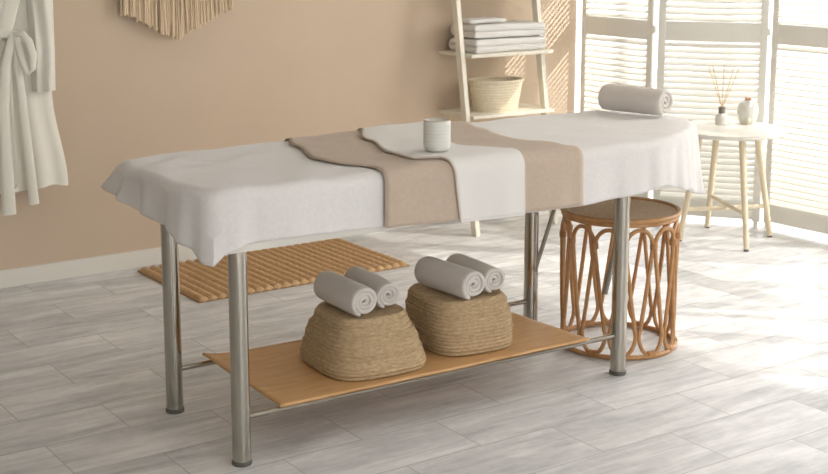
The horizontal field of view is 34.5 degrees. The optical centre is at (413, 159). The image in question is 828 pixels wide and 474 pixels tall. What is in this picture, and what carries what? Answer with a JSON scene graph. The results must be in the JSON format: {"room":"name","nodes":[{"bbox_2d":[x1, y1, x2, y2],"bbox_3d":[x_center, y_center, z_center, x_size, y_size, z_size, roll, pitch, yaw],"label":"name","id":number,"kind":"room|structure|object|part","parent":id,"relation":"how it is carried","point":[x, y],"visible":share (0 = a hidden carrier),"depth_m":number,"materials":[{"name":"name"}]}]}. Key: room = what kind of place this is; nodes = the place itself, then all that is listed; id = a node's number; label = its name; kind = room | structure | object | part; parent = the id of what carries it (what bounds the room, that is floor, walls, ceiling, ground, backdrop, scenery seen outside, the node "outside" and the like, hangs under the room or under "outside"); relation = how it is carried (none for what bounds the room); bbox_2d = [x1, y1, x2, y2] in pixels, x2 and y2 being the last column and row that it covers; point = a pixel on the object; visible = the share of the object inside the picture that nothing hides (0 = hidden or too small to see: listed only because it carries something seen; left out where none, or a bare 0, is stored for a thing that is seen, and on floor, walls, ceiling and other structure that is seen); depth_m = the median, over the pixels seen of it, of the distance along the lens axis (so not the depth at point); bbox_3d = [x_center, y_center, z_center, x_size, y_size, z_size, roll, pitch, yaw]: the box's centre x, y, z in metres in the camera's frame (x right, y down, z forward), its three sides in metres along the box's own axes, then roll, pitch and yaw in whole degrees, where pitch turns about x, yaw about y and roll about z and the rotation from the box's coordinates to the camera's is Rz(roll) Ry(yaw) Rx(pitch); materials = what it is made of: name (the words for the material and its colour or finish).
{"room":"spa","nodes":[
{"label":"spa","id":0,"kind":"room"},
{"bbox_2d":[0,0,576,269],"bbox_3d":[-2.192,-0.740,5.799,7.557,2.750,0.120,-7,12,-34],"label":"wall","id":1,"kind":"structure","parent":0,"point":[259,71],"depth_m":6.67,"materials":[{"name":"beige paint"}]},
{"bbox_2d":[0,0,67,215],"bbox_3d":[-1.808,-0.464,5.889,0.504,1.406,0.236,-3,10,-18],"label":"bathrobe","id":2,"kind":"object","parent":1,"relation":"hanging from","point":[32,158],"visible":1,"depth_m":5.91,"materials":[{"name":"white fabric"}]},
{"bbox_2d":[0,245,196,288],"bbox_3d":[-2.113,0.578,6.002,7.457,0.085,0.014,-7,12,-34],"label":"baseboard","id":3,"kind":"structure","parent":1,"relation":"attached to","point":[60,270],"depth_m":6.36,"materials":[{"name":"white paint"}]},
{"bbox_2d":[120,0,232,38],"bbox_3d":[-1.134,-1.022,6.358,0.760,0.894,0.042,-7,12,-34],"label":"macrame hanging","id":4,"kind":"object","parent":1,"relation":"hanging from","point":[144,11],"visible":1,"depth_m":6.40,"materials":[{"name":"beige fabric"}]},
{"bbox_2d":[0,190,827,473],"bbox_3d":[0.481,1.109,3.352,8.900,0.050,7.800,-7,12,-34],"label":"floor","id":5,"kind":"structure","parent":0,"point":[743,388],"depth_m":4.81,"materials":[{"name":"grey wood"}]},
{"bbox_2d":[138,238,409,302],"bbox_3d":[-0.678,0.521,6.489,1.138,0.028,0.672,-7,12,-34],"label":"mat","id":6,"kind":"object","parent":5,"relation":"on","point":[270,269],"visible":0.82,"depth_m":6.45,"materials":[{"name":"brown wood"}]},
{"bbox_2d":[145,186,670,467],"bbox_3d":[0.144,0.382,4.875,2.263,0.858,0.713,-7,12,-34],"label":"massage table","id":7,"kind":"object","parent":5,"relation":"on","point":[618,266],"visible":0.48,"depth_m":4.51,"materials":[{"name":"silver metal"}]},
{"bbox_3d":[-0.823,0.525,4.528,0.058,0.671,0.058,-7,12,-34],"label":"leg","id":8,"kind":"part","parent":7,"relation":"part of","materials":[{"name":"silver metal"}]},
{"bbox_3d":[-0.534,0.603,4.080,0.058,0.671,0.058,-7,12,-34],"label":"leg","id":9,"kind":"part","parent":7,"relation":"part of","materials":[{"name":"silver metal"}]},
{"bbox_3d":[-0.175,0.646,4.984,1.553,0.019,0.018,-6,12,-33],"label":"rail","id":10,"kind":"part","parent":7,"relation":"part of","materials":[{"name":"silver metal"}]},
{"bbox_2d":[202,312,588,406],"bbox_3d":[-0.050,0.665,4.737,1.264,0.030,0.588,-7,12,-34],"label":"wooden shelf","id":11,"kind":"object","parent":7,"relation":"on","point":[279,372],"visible":0.49,"depth_m":4.56,"materials":[{"name":"brown wood"}]},
{"bbox_2d":[300,301,425,380],"bbox_3d":[-0.177,0.601,4.577,0.377,0.192,0.394,-6,12,-31],"label":"straw basket","id":12,"kind":"object","parent":11,"relation":"on","point":[339,344],"visible":0.84,"depth_m":4.44,"materials":[{"name":"wicker"}]},
{"bbox_2d":[313,271,376,316],"bbox_3d":[-0.236,0.455,4.542,0.109,0.101,0.281,-6,12,-32],"label":"rolled towel","id":13,"kind":"object","parent":12,"relation":"on","point":[350,296],"visible":1,"depth_m":4.46,"materials":[{"name":"white fabric"}]},
{"bbox_2d":[345,266,399,307],"bbox_3d":[-0.149,0.443,4.644,0.097,0.091,0.276,-5,11,-28],"label":"rolled towel","id":14,"kind":"object","parent":12,"relation":"on","point":[387,292],"visible":0.75,"depth_m":4.55,"materials":[{"name":"white fabric"}]},
{"bbox_2d":[405,283,512,355],"bbox_3d":[0.162,0.560,4.802,0.336,0.194,0.352,-6,11,-29],"label":"straw basket","id":15,"kind":"object","parent":11,"relation":"on","point":[446,324],"visible":0.75,"depth_m":4.66,"materials":[{"name":"wicker"}]},
{"bbox_2d":[414,256,484,299],"bbox_3d":[0.124,0.418,4.732,0.108,0.102,0.284,-8,12,-37],"label":"rolled towel","id":16,"kind":"object","parent":15,"relation":"on","point":[463,282],"visible":1,"depth_m":4.67,"materials":[{"name":"white fabric"}]},
{"bbox_2d":[446,253,504,292],"bbox_3d":[0.218,0.409,4.826,0.097,0.090,0.279,-6,11,-30],"label":"rolled towel","id":17,"kind":"object","parent":15,"relation":"on","point":[494,277],"visible":0.45,"depth_m":4.73,"materials":[{"name":"white fabric"}]},
{"bbox_2d":[101,110,704,266],"bbox_3d":[0.134,0.069,4.840,2.424,0.288,0.833,-7,12,-34],"label":"sheet","id":18,"kind":"object","parent":7,"relation":"on","point":[214,203],"visible":0.76,"depth_m":4.24,"materials":[{"name":"white fabric"}]},
{"bbox_2d":[284,121,583,228],"bbox_3d":[0.012,0.042,4.734,0.915,0.217,0.807,-7,12,-34],"label":"towel","id":19,"kind":"object","parent":18,"relation":"on","point":[417,191],"visible":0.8,"depth_m":4.53,"materials":[{"name":"beige fabric"}]},
{"bbox_2d":[356,121,524,222],"bbox_3d":[0.022,0.035,4.753,0.414,0.225,0.860,-5,11,-25],"label":"hand towel","id":20,"kind":"object","parent":19,"relation":"on","point":[489,181],"visible":0.9,"depth_m":4.45,"materials":[{"name":"white fabric"}]},
{"bbox_2d":[423,118,450,151],"bbox_3d":[0.077,-0.082,4.477,0.093,0.105,0.093,-7,12,-34],"label":"candle cup","id":21,"kind":"object","parent":20,"relation":"on","point":[436,131],"visible":1,"depth_m":4.44,"materials":[{"name":"white ceramic"}]},
{"bbox_2d":[598,84,672,114],"bbox_3d":[0.911,-0.248,5.488,0.305,0.108,0.116,9,14,43],"label":"rolled towel","id":22,"kind":"object","parent":18,"relation":"on","point":[614,97],"visible":1,"depth_m":5.43,"materials":[{"name":"white fabric"}]},
{"bbox_3d":[0.029,0.128,4.746,1.850,0.038,0.663,-7,12,-34],"label":"frame","id":23,"kind":"part","parent":7,"relation":"part of","materials":[{"name":"white paint"}]},
{"bbox_3d":[0.113,0.725,4.532,1.548,0.019,0.018,-6,12,-33],"label":"rail","id":24,"kind":"part","parent":7,"relation":"part of","materials":[{"name":"silver metal"}]},
{"bbox_3d":[0.473,0.378,5.372,0.058,0.671,0.058,-7,12,-34],"label":"leg","id":25,"kind":"part","parent":7,"relation":"part of","materials":[{"name":"silver metal"}]},
{"bbox_3d":[0.760,0.457,4.916,0.058,0.671,0.058,-7,12,-34],"label":"leg","id":26,"kind":"part","parent":7,"relation":"part of","materials":[{"name":"silver metal"}]},
{"bbox_2d":[438,0,557,236],"bbox_3d":[0.468,-0.615,7.322,0.594,1.980,0.402,-7,12,-34],"label":"ladder shelf","id":27,"kind":"object","parent":5,"relation":"on","point":[465,112],"visible":0.55,"depth_m":7.24,"materials":[{"name":"beige paint"}]},
{"bbox_3d":[0.247,-0.584,7.144,0.026,1.980,0.352,-7,12,-34],"label":"rail","id":28,"kind":"part","parent":27,"relation":"part of","materials":[{"name":"beige paint"}]},
{"bbox_2d":[467,76,523,112],"bbox_3d":[0.451,-0.360,7.375,0.345,0.174,0.253,-7,12,-34],"label":"basket","id":29,"kind":"object","parent":27,"relation":"on","point":[489,94],"visible":1,"depth_m":7.28,"materials":[{"name":"wicker"}]},
{"bbox_2d":[449,35,545,53],"bbox_3d":[0.463,-0.643,7.380,0.501,0.077,0.256,-7,12,-35],"label":"folded towel","id":30,"kind":"object","parent":27,"relation":"on","point":[515,43],"visible":0.78,"depth_m":7.26,"materials":[{"name":"white fabric"}]},
{"bbox_2d":[451,20,545,38],"bbox_3d":[0.466,-0.721,7.368,0.485,0.075,0.245,-6,12,-32],"label":"folded towel","id":31,"kind":"object","parent":30,"relation":"on","point":[515,27],"visible":0.9,"depth_m":7.26,"materials":[{"name":"white fabric"}]},
{"bbox_2d":[462,17,505,23],"bbox_3d":[0.368,-0.762,7.303,0.260,0.026,0.132,-7,12,-37],"label":"folded towel","id":32,"kind":"object","parent":31,"relation":"on","point":[481,19],"visible":0.95,"depth_m":7.25,"materials":[{"name":"white fabric"}]},
{"bbox_3d":[0.702,-0.637,7.449,0.026,1.980,0.352,-7,12,-34],"label":"rail","id":33,"kind":"part","parent":27,"relation":"part of","materials":[{"name":"beige paint"}]},
{"bbox_2d":[559,196,681,359],"bbox_3d":[0.815,0.461,5.301,0.475,0.554,0.475,-9,13,-40],"label":"rattan stool","id":34,"kind":"object","parent":5,"relation":"on","point":[645,213],"visible":0.83,"depth_m":5.18,"materials":[{"name":"brown wicker"}]},
{"bbox_3d":[0.815,0.201,5.255,0.452,0.009,0.452,-9,13,-40],"label":"woven seat","id":35,"kind":"part","parent":34,"relation":"part of","materials":[{"name":"brown wicker"}]},
{"bbox_2d":[580,0,827,234],"bbox_3d":[2.958,-0.357,5.731,0.371,2.020,5.889,-8,13,-39],"label":"folding screen","id":36,"kind":"object","parent":5,"relation":"on","point":[796,173],"visible":0.63,"depth_m":7.31,"materials":[{"name":"white paint"}]},
{"bbox_3d":[1.167,-0.710,7.660,0.024,1.990,0.585,-7,12,-34],"label":"panel","id":37,"kind":"part","parent":36,"relation":"part of","materials":[{"name":"white wood"}]},
{"bbox_3d":[1.638,-0.650,7.318,0.592,1.990,0.024,3,10,18],"label":"panel","id":38,"kind":"part","parent":36,"relation":"part of","materials":[{"name":"white wood"}]},
{"bbox_3d":[2.112,-0.592,6.985,0.024,1.990,0.572,-7,12,-36],"label":"panel","id":39,"kind":"part","parent":36,"relation":"part of","materials":[{"name":"white wood"}]},
{"bbox_2d":[680,120,787,251],"bbox_3d":[1.657,0.128,7.079,0.606,0.600,0.606,-7,12,-34],"label":"side table","id":40,"kind":"object","parent":5,"relation":"on","point":[757,132],"visible":0.8,"depth_m":7.04,"materials":[{"name":"white paint"}]},
{"bbox_3d":[1.458,0.143,7.030,0.129,0.572,0.036,-3,10,-16],"label":"leg","id":41,"kind":"part","parent":40,"relation":"part of","materials":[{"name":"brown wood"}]},
{"bbox_3d":[1.628,0.099,7.281,0.037,0.572,0.130,-2,10,-10],"label":"leg","id":42,"kind":"part","parent":40,"relation":"part of","materials":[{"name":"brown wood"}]},
{"bbox_2d":[709,65,739,124],"bbox_3d":[1.648,-0.345,7.104,0.160,0.323,0.070,3,10,15],"label":"reed diffuser","id":43,"kind":"object","parent":40,"relation":"on","point":[721,118],"visible":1,"depth_m":7.10,"materials":[{"name":"white glass"}]},
{"bbox_2d":[715,113,727,124],"bbox_3d":[1.645,-0.220,7.126,0.070,0.070,0.070,-7,12,-34],"label":"bottle","id":44,"kind":"object","parent":43,"relation":"attached to","point":[721,118],"depth_m":7.10,"materials":[{"name":"white glass"}]},
{"bbox_3d":[1.699,0.174,6.854,0.037,0.572,0.143,-2,10,-12],"label":"leg","id":45,"kind":"part","parent":40,"relation":"part of","materials":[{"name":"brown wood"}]},
{"bbox_2d":[737,97,758,124],"bbox_3d":[1.792,-0.263,7.153,0.112,0.144,0.112,-7,12,-34],"label":"lidded jar","id":46,"kind":"object","parent":40,"relation":"on","point":[747,110],"visible":1,"depth_m":7.11,"materials":[{"name":"white ceramic"}]},
{"bbox_3d":[1.861,0.129,7.109,0.130,0.572,0.037,-2,10,-10],"label":"leg","id":47,"kind":"part","parent":40,"relation":"part of","materials":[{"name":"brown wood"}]},
{"bbox_2d":[691,2,704,90],"bbox_3d":[1.388,-1.165,8.233,1.143,2.710,0.050,-7,12,-34],"label":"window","id":48,"kind":"structure","parent":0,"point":[695,2],"depth_m":8.61,"materials":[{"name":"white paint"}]},
{"bbox_2d":[703,3,765,170],"bbox_3d":[4.036,-0.690,5.511,0.120,2.750,7.620,-7,12,-34],"label":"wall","id":49,"kind":"structure","parent":0,"point":[764,154],"depth_m":8.50,"materials":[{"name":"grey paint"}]},
{"bbox_2d":[726,3,766,152],"bbox_3d":[3.652,-0.837,6.067,0.050,2.350,5.800,-7,12,-34],"label":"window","id":50,"kind":"structure","parent":49,"relation":"in","point":[764,144],"depth_m":8.43,"materials":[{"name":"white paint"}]}
]}

